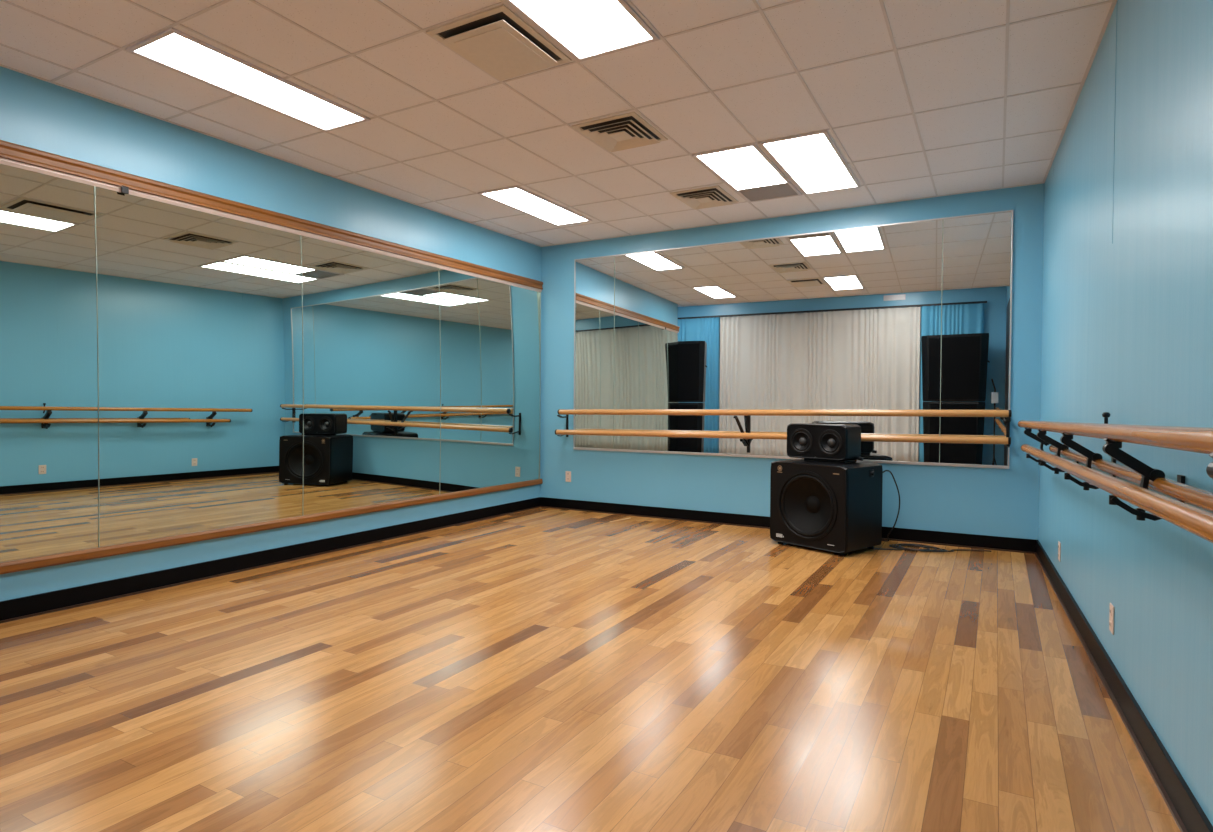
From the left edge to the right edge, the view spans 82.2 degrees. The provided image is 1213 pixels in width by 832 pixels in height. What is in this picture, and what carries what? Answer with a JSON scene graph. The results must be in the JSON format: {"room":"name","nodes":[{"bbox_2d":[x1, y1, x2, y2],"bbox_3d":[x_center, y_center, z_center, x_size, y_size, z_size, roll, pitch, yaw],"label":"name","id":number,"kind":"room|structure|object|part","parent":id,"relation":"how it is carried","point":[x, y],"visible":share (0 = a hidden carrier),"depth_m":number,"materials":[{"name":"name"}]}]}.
{"room":"exercise studio","nodes":[
{"label":"exercise studio","id":0,"kind":"room"},
{"bbox_2d":[0,66,540,600],"bbox_3d":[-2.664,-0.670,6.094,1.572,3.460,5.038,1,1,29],"label":"wall","id":1,"kind":"structure","parent":0,"point":[35,113],"depth_m":4.72,"materials":[{"name":"blue paint"}]},
{"bbox_2d":[0,497,540,623],"bbox_3d":[-2.026,1.014,5.745,0.026,0.112,5.009,1,1,30],"label":"baseboard","id":2,"kind":"structure","parent":1,"relation":"attached to","point":[54,601],"depth_m":4.74,"materials":[{"name":"black plastic"}]},
{"bbox_2d":[0,140,542,574],"bbox_3d":[-2.009,-0.340,5.721,0.042,2.298,5.021,1,1,30],"label":"wall mirror","id":3,"kind":"object","parent":1,"relation":"attached to","point":[179,365],"visible":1,"depth_m":4.71,"materials":[{"name":"clear glass"}]},
{"bbox_3d":[-2.003,-1.443,5.700,0.040,0.092,5.021,1,1,30],"label":"rail","id":4,"kind":"part","parent":3,"relation":"part of","materials":[{"name":"brown wood"}]},
{"bbox_3d":[-2.015,0.777,5.742,0.042,0.062,5.021,1,1,30],"label":"rail","id":5,"kind":"part","parent":3,"relation":"part of","materials":[{"name":"brown wood"}]},
{"bbox_2d":[0,0,1116,246],"bbox_3d":[0.118,-1.877,4.324,5.285,0.066,5.468,1,1,29],"label":"ceiling","id":6,"kind":"structure","parent":0,"point":[920,99],"depth_m":3.94,"materials":[{"name":"tile"}]},
{"bbox_2d":[126,27,370,131],"bbox_3d":[-1.944,-1.847,3.912,0.410,0.013,1.200,1,1,29],"label":"recessed light","id":7,"kind":"object","parent":6,"relation":"in","point":[174,49],"visible":1,"depth_m":3.81,"materials":[{"name":"white plastic"}]},
{"bbox_2d":[426,4,571,80],"bbox_3d":[-0.520,-1.819,3.446,0.464,0.035,0.570,1,1,29],"label":"ceiling vent","id":8,"kind":"object","parent":6,"relation":"in","point":[496,40],"visible":1,"depth_m":3.37,"materials":[{"name":"metal"}]},
{"bbox_3d":[-0.520,-1.808,3.446,0.366,0.005,0.450,1,1,29],"label":"plate","id":9,"kind":"part","parent":8,"relation":"part of","materials":[{"name":"metal"}]},
{"bbox_2d":[478,185,591,225],"bbox_3d":[-0.612,-1.884,6.284,0.410,0.013,1.210,1,1,29],"label":"recessed light","id":10,"kind":"object","parent":6,"relation":"in","point":[516,197],"visible":1,"depth_m":6.21,"materials":[{"name":"white plastic"}]},
{"bbox_2d":[503,0,659,61],"bbox_3d":[-0.232,-1.819,2.957,0.460,0.013,1.180,1,1,29],"label":"recessed light","id":11,"kind":"object","parent":6,"relation":"in","point":[584,29],"visible":1,"depth_m":3.23,"materials":[{"name":"white plastic"}]},
{"bbox_2d":[571,112,667,151],"bbox_3d":[0.094,-1.838,4.540,0.450,0.032,0.500,1,1,29],"label":"ceiling vent","id":12,"kind":"object","parent":6,"relation":"in","point":[625,131],"visible":1,"depth_m":4.50,"materials":[{"name":"metal"}]},
{"bbox_3d":[0.094,-1.827,4.540,0.114,0.005,0.129,1,1,29],"label":"plate","id":13,"kind":"part","parent":12,"relation":"part of","materials":[{"name":"metal"}]},
{"bbox_2d":[670,185,738,209],"bbox_3d":[0.843,-1.860,5.955,0.430,0.032,0.510,1,1,29],"label":"ceiling vent","id":14,"kind":"object","parent":6,"relation":"in","point":[712,196],"visible":1,"depth_m":5.92,"materials":[{"name":"metal"}]},
{"bbox_3d":[0.843,-1.850,5.955,0.108,0.005,0.132,1,1,29],"label":"plate","id":15,"kind":"part","parent":14,"relation":"part of","materials":[{"name":"metal"}]},
{"bbox_2d":[692,143,801,202],"bbox_3d":[1.127,-1.857,5.388,0.460,0.013,1.310,1,1,29],"label":"recessed light","id":16,"kind":"object","parent":6,"relation":"in","point":[746,169],"visible":1,"depth_m":5.29,"materials":[{"name":"white plastic"}]},
{"bbox_2d":[698,146,785,189],"bbox_3d":[1.039,-1.857,5.231,0.408,0.006,0.898,1,1,29],"label":"diffuser","id":17,"kind":"object","parent":16,"relation":"attached to","point":[744,167],"depth_m":5.18,"materials":[{"name":"white plastic"}]},
{"bbox_3d":[1.346,-1.865,5.780,0.408,0.008,0.360,1,1,29],"label":"blank plate","id":18,"kind":"part","parent":16,"relation":"part of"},
{"bbox_2d":[758,130,860,194],"bbox_3d":[1.541,-1.851,5.156,0.450,0.013,1.310,1,1,29],"label":"recessed light","id":19,"kind":"object","parent":6,"relation":"in","point":[813,162],"visible":1,"depth_m":5.06,"materials":[{"name":"white plastic"}]},
{"bbox_2d":[0,507,1180,831],"bbox_3d":[-1.028,1.163,3.771,7.049,0.100,7.838,1,1,29],"label":"floor","id":20,"kind":"structure","parent":0,"point":[541,669],"depth_m":2.80,"materials":[{"name":"brown wood"}]},
{"bbox_2d":[770,459,882,555],"bbox_3d":[1.841,0.737,5.817,0.556,0.707,0.752,-1,1,-39],"label":"subwoofer","id":21,"kind":"object","parent":20,"relation":"on","point":[826,506],"visible":1,"depth_m":5.62,"materials":[{"name":"wood"}]},
{"bbox_2d":[787,423,862,462],"bbox_3d":[1.849,0.225,5.879,0.273,0.313,0.587,-1,1,-44],"label":"speaker","id":22,"kind":"object","parent":21,"relation":"on","point":[832,443],"visible":1,"depth_m":5.75},
{"bbox_2d":[869,469,874,476],"bbox_3d":[2.141,0.462,5.587,0.060,0.060,0.026,-1,1,-39],"label":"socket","id":23,"kind":"object","parent":21,"relation":"attached to","point":[871,471],"depth_m":5.58,"materials":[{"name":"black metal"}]},
{"bbox_2d":[881,470,899,540],"bbox_3d":[2.380,0.762,5.813,0.145,0.660,0.468,1,1,21],"label":"cable","id":24,"kind":"object","parent":21,"relation":"hanging from","point":[885,470],"visible":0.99,"depth_m":5.82,"materials":[{"name":"rubber"}]},
{"bbox_2d":[875,543,990,551],"bbox_3d":[2.664,1.086,5.678,0.896,0.020,0.272,1,1,17],"label":"coiled cable","id":25,"kind":"object","parent":20,"relation":"on","point":[899,547],"visible":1,"depth_m":5.67,"materials":[{"name":"rubber"}]},
{"bbox_2d":[540,183,1043,539],"bbox_3d":[1.399,-0.660,6.788,5.135,3.460,0.150,1,1,29],"label":"wall","id":26,"kind":"structure","parent":0,"point":[999,502],"depth_m":6.43,"materials":[{"name":"blue paint"}]},
{"bbox_2d":[557,415,568,436],"bbox_3d":[-0.481,0.105,7.660,0.030,0.260,0.192,1,1,29],"label":"bracket","id":27,"kind":"object","parent":26,"relation":"attached to","point":[560,416],"visible":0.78,"depth_m":7.73,"materials":[{"name":"black metal"}]},
{"bbox_3d":[-0.436,0.103,7.738,0.024,0.260,0.012,1,1,29],"label":"wall plate","id":28,"kind":"part","parent":27,"relation":"part of","materials":[{"name":"black metal"}]},
{"bbox_2d":[555,429,1010,444],"bbox_3d":[1.322,0.186,6.541,4.298,0.098,0.059,1,1,29],"label":"ballet barre","id":29,"kind":"object","parent":27,"relation":"attached to","point":[782,436],"visible":0.9,"depth_m":6.44,"materials":[{"name":"brown wood"}]},
{"bbox_2d":[558,409,1011,416],"bbox_3d":[1.338,-0.032,6.529,4.263,0.096,0.059,1,1,29],"label":"ballet barre","id":30,"kind":"object","parent":27,"relation":"attached to","point":[915,413],"visible":1,"depth_m":6.27,"materials":[{"name":"brown wood"}]},
{"bbox_2d":[566,471,570,481],"bbox_3d":[-0.426,0.674,7.742,0.072,0.118,0.010,1,1,29],"label":"wall outlet","id":31,"kind":"object","parent":26,"relation":"attached to","point":[568,473],"visible":1,"depth_m":7.74,"materials":[{"name":"white plastic"}]},
{"bbox_2d":[734,416,749,452],"bbox_3d":[1.293,0.171,6.652,0.091,0.368,0.196,1,1,34],"label":"bracket","id":32,"kind":"object","parent":26,"relation":"attached to","point":[746,442],"visible":0.91,"depth_m":6.68,"materials":[{"name":"black metal"}]},
{"bbox_3d":[1.293,0.139,6.652,0.200,0.281,0.041,0,1,-36],"label":"arm","id":33,"kind":"part","parent":32,"relation":"part of","materials":[{"name":"black metal"}]},
{"bbox_3d":[1.371,0.170,6.710,0.026,0.368,0.012,1,1,29],"label":"wall plate","id":34,"kind":"part","parent":32,"relation":"part of","materials":[{"name":"black metal"}]},
{"bbox_2d":[540,497,1036,553],"bbox_3d":[1.347,1.014,6.743,4.835,0.112,0.026,1,1,29],"label":"baseboard","id":35,"kind":"structure","parent":26,"relation":"attached to","point":[1020,545],"depth_m":6.72,"materials":[{"name":"black plastic"}]},
{"bbox_2d":[573,210,1013,468],"bbox_3d":[1.464,-0.648,6.657,4.176,2.096,0.016,1,1,29],"label":"wall mirror","id":36,"kind":"object","parent":26,"relation":"attached to","point":[911,315],"visible":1,"depth_m":6.44,"materials":[{"name":"clear glass"}]},
{"bbox_3d":[-0.353,-0.682,7.676,0.010,2.058,0.016,1,1,29],"label":"trim","id":37,"kind":"part","parent":36,"relation":"part of","materials":[{"name":"metal"}]},
{"bbox_3d":[-0.130,-0.674,7.556,0.485,2.072,0.007,1,1,29],"label":"mirror pane","id":38,"kind":"part","parent":36,"relation":"part of","materials":[{"name":"clear glass"}]},
{"bbox_3d":[1.460,-0.648,6.663,3.155,2.072,0.007,1,1,29],"label":"mirror pane","id":39,"kind":"part","parent":36,"relation":"part of","materials":[{"name":"clear glass"}]},
{"bbox_3d":[1.458,0.388,6.677,4.176,0.024,0.016,1,1,29],"label":"trim","id":40,"kind":"part","parent":36,"relation":"part of","materials":[{"name":"metal"}]},
{"bbox_3d":[1.470,-1.688,6.638,4.176,0.014,0.016,1,1,29],"label":"trim","id":41,"kind":"part","parent":36,"relation":"part of","materials":[{"name":"metal"}]},
{"bbox_3d":[3.056,-0.622,5.768,0.496,2.072,0.007,1,1,29],"label":"mirror pane","id":42,"kind":"part","parent":36,"relation":"part of","materials":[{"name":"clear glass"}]},
{"bbox_3d":[3.279,-0.623,5.639,0.012,2.058,0.016,1,1,29],"label":"trim","id":43,"kind":"part","parent":36,"relation":"part of","materials":[{"name":"metal"}]},
{"bbox_2d":[1006,417,1010,446],"bbox_3d":[3.223,0.128,5.574,0.030,0.257,0.179,1,1,29],"label":"bracket","id":44,"kind":"object","parent":26,"relation":"attached to","point":[1008,419],"visible":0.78,"depth_m":5.64,"materials":[{"name":"black metal"}]},
{"bbox_3d":[3.264,0.126,5.647,0.024,0.257,0.012,1,1,29],"label":"wall plate","id":45,"kind":"part","parent":44,"relation":"part of","materials":[{"name":"black metal"}]},
{"bbox_2d":[1038,0,1212,825],"bbox_3d":[1.841,-0.570,2.134,0.150,3.460,7.553,1,1,27],"label":"wall","id":46,"kind":"structure","parent":0,"point":[1127,323],"depth_m":2.56,"materials":[{"name":"blue paint"}]},
{"bbox_2d":[1024,428,1056,464],"bbox_3d":[2.875,0.200,4.600,0.195,0.246,0.044,1,1,27],"label":"bracket","id":47,"kind":"object","parent":46,"relation":"attached to","point":[1027,431],"visible":0.62,"depth_m":4.60,"materials":[{"name":"black metal"}]},
{"bbox_3d":[2.854,0.144,4.610,0.148,0.107,0.044,1,1,27],"label":"arm","id":48,"kind":"part","parent":47,"relation":"part of","materials":[{"name":"black metal"}]},
{"bbox_3d":[2.880,0.235,4.598,0.169,0.148,0.034,1,1,27],"label":"arm","id":49,"kind":"part","parent":47,"relation":"part of","materials":[{"name":"black metal"}]},
{"bbox_2d":[1037,429,1078,473],"bbox_3d":[2.497,0.198,3.849,0.195,0.246,0.044,1,1,27],"label":"bracket","id":50,"kind":"object","parent":46,"relation":"attached to","point":[1041,434],"visible":0.72,"depth_m":3.85,"materials":[{"name":"black metal"}]},
{"bbox_3d":[2.502,0.236,3.847,0.169,0.148,0.034,1,1,27],"label":"arm","id":51,"kind":"part","parent":50,"relation":"part of","materials":[{"name":"black metal"}]},
{"bbox_3d":[2.477,0.143,3.858,0.148,0.110,0.044,1,1,27],"label":"arm","id":52,"kind":"part","parent":50,"relation":"part of","materials":[{"name":"black metal"}]},
{"bbox_2d":[1058,541,1060,561],"bbox_3d":[2.878,0.861,4.419,0.010,0.118,0.072,1,1,27],"label":"wall outlet","id":53,"kind":"object","parent":46,"relation":"attached to","point":[1059,543],"visible":1,"depth_m":4.39,"materials":[{"name":"white plastic"}]},
{"bbox_2d":[1060,412,1115,489],"bbox_3d":[2.057,0.150,2.971,0.195,0.335,0.044,1,1,27],"label":"bracket","id":54,"kind":"object","parent":46,"relation":"attached to","point":[1065,439],"visible":0.67,"depth_m":2.96,"materials":[{"name":"black metal"}]},
{"bbox_3d":[2.036,0.143,2.982,0.148,0.113,0.044,1,1,27],"label":"arm","id":55,"kind":"part","parent":54,"relation":"part of","materials":[{"name":"black metal"}]},
{"bbox_3d":[2.061,0.237,2.971,0.169,0.148,0.034,1,1,27],"label":"arm","id":56,"kind":"part","parent":54,"relation":"part of","materials":[{"name":"black metal"}]},
{"bbox_3d":[2.114,0.016,2.940,0.030,0.066,0.030,1,1,27],"label":"knob","id":57,"kind":"part","parent":54,"relation":"part of","materials":[{"name":"black metal"}]},
{"bbox_2d":[1018,420,1212,453],"bbox_3d":[2.035,0.053,3.084,0.054,0.130,4.493,1,1,27],"label":"ballet barre","id":58,"kind":"object","parent":54,"relation":"attached to","point":[1191,439],"visible":0.98,"depth_m":1.72,"materials":[{"name":"brown wood"}]},
{"bbox_2d":[1021,444,1212,542],"bbox_3d":[1.967,0.216,2.954,0.054,0.127,4.193,1,1,27],"label":"ballet barre","id":59,"kind":"object","parent":54,"relation":"attached to","point":[1197,521],"visible":1,"depth_m":1.71,"materials":[{"name":"brown wood"}]},
{"bbox_2d":[1049,445,1212,512],"bbox_3d":[1.962,0.204,2.687,0.048,0.097,3.722,1,1,27],"label":"ballet barre","id":60,"kind":"object","parent":54,"relation":"attached to","point":[1195,496],"visible":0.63,"depth_m":2.01,"materials":[{"name":"brown wood"}]},
{"bbox_2d":[1109,603,1114,634],"bbox_3d":[2.132,0.855,2.934,0.010,0.118,0.072,1,1,27],"label":"wall outlet","id":61,"kind":"object","parent":46,"relation":"attached to","point":[1111,607],"visible":1,"depth_m":2.92,"materials":[{"name":"white plastic"}]},
{"bbox_2d":[1112,17,1116,243],"bbox_3d":[2.220,-1.284,3.034,0.002,1.059,0.004,1,1,29],"label":"trim","id":62,"kind":"structure","parent":46,"relation":"attached to","point":[1116,17],"depth_m":3.03,"materials":[{"name":"blue paint"}]},
{"bbox_2d":[1035,540,1212,831],"bbox_3d":[1.748,1.103,2.195,0.026,0.112,7.517,1,1,27],"label":"baseboard","id":63,"kind":"structure","parent":46,"relation":"attached to","point":[1186,811],"depth_m":2.48,"materials":[{"name":"black plastic"}]},
{"bbox_2d":[1102,438,1184,520],"bbox_3d":[1.616,0.192,2.096,0.195,0.244,0.044,1,1,27],"label":"bracket","id":64,"kind":"object","parent":46,"relation":"attached to","point":[1111,448],"visible":0.73,"depth_m":2.09,"materials":[{"name":"black metal"}]},
{"bbox_3d":[1.595,0.142,2.105,0.148,0.117,0.044,1,1,27],"label":"arm","id":65,"kind":"part","parent":64,"relation":"part of","materials":[{"name":"black metal"}]},
{"bbox_3d":[1.620,0.238,2.094,0.169,0.148,0.034,1,1,27],"label":"arm","id":66,"kind":"part","parent":64,"relation":"part of","materials":[{"name":"black metal"}]},
{"bbox_3d":[1.698,0.245,2.055,0.010,0.140,0.040,1,1,27],"label":"wall plate","id":67,"kind":"part","parent":64,"relation":"part of","materials":[{"name":"black metal"}]},
{"bbox_2d":[1206,453,1212,478],"bbox_3d":[1.166,0.191,1.201,0.195,0.248,0.044,1,1,27],"label":"bracket","id":68,"kind":"object","parent":46,"relation":"attached to","point":[1209,469],"visible":1,"depth_m":1.25,"materials":[{"name":"silver metal"}]},
{"bbox_3d":[1.145,0.141,1.211,0.148,0.120,0.044,1,1,27],"label":"arm","id":69,"kind":"part","parent":68,"relation":"part of","materials":[{"name":"silver metal"}]}
]}

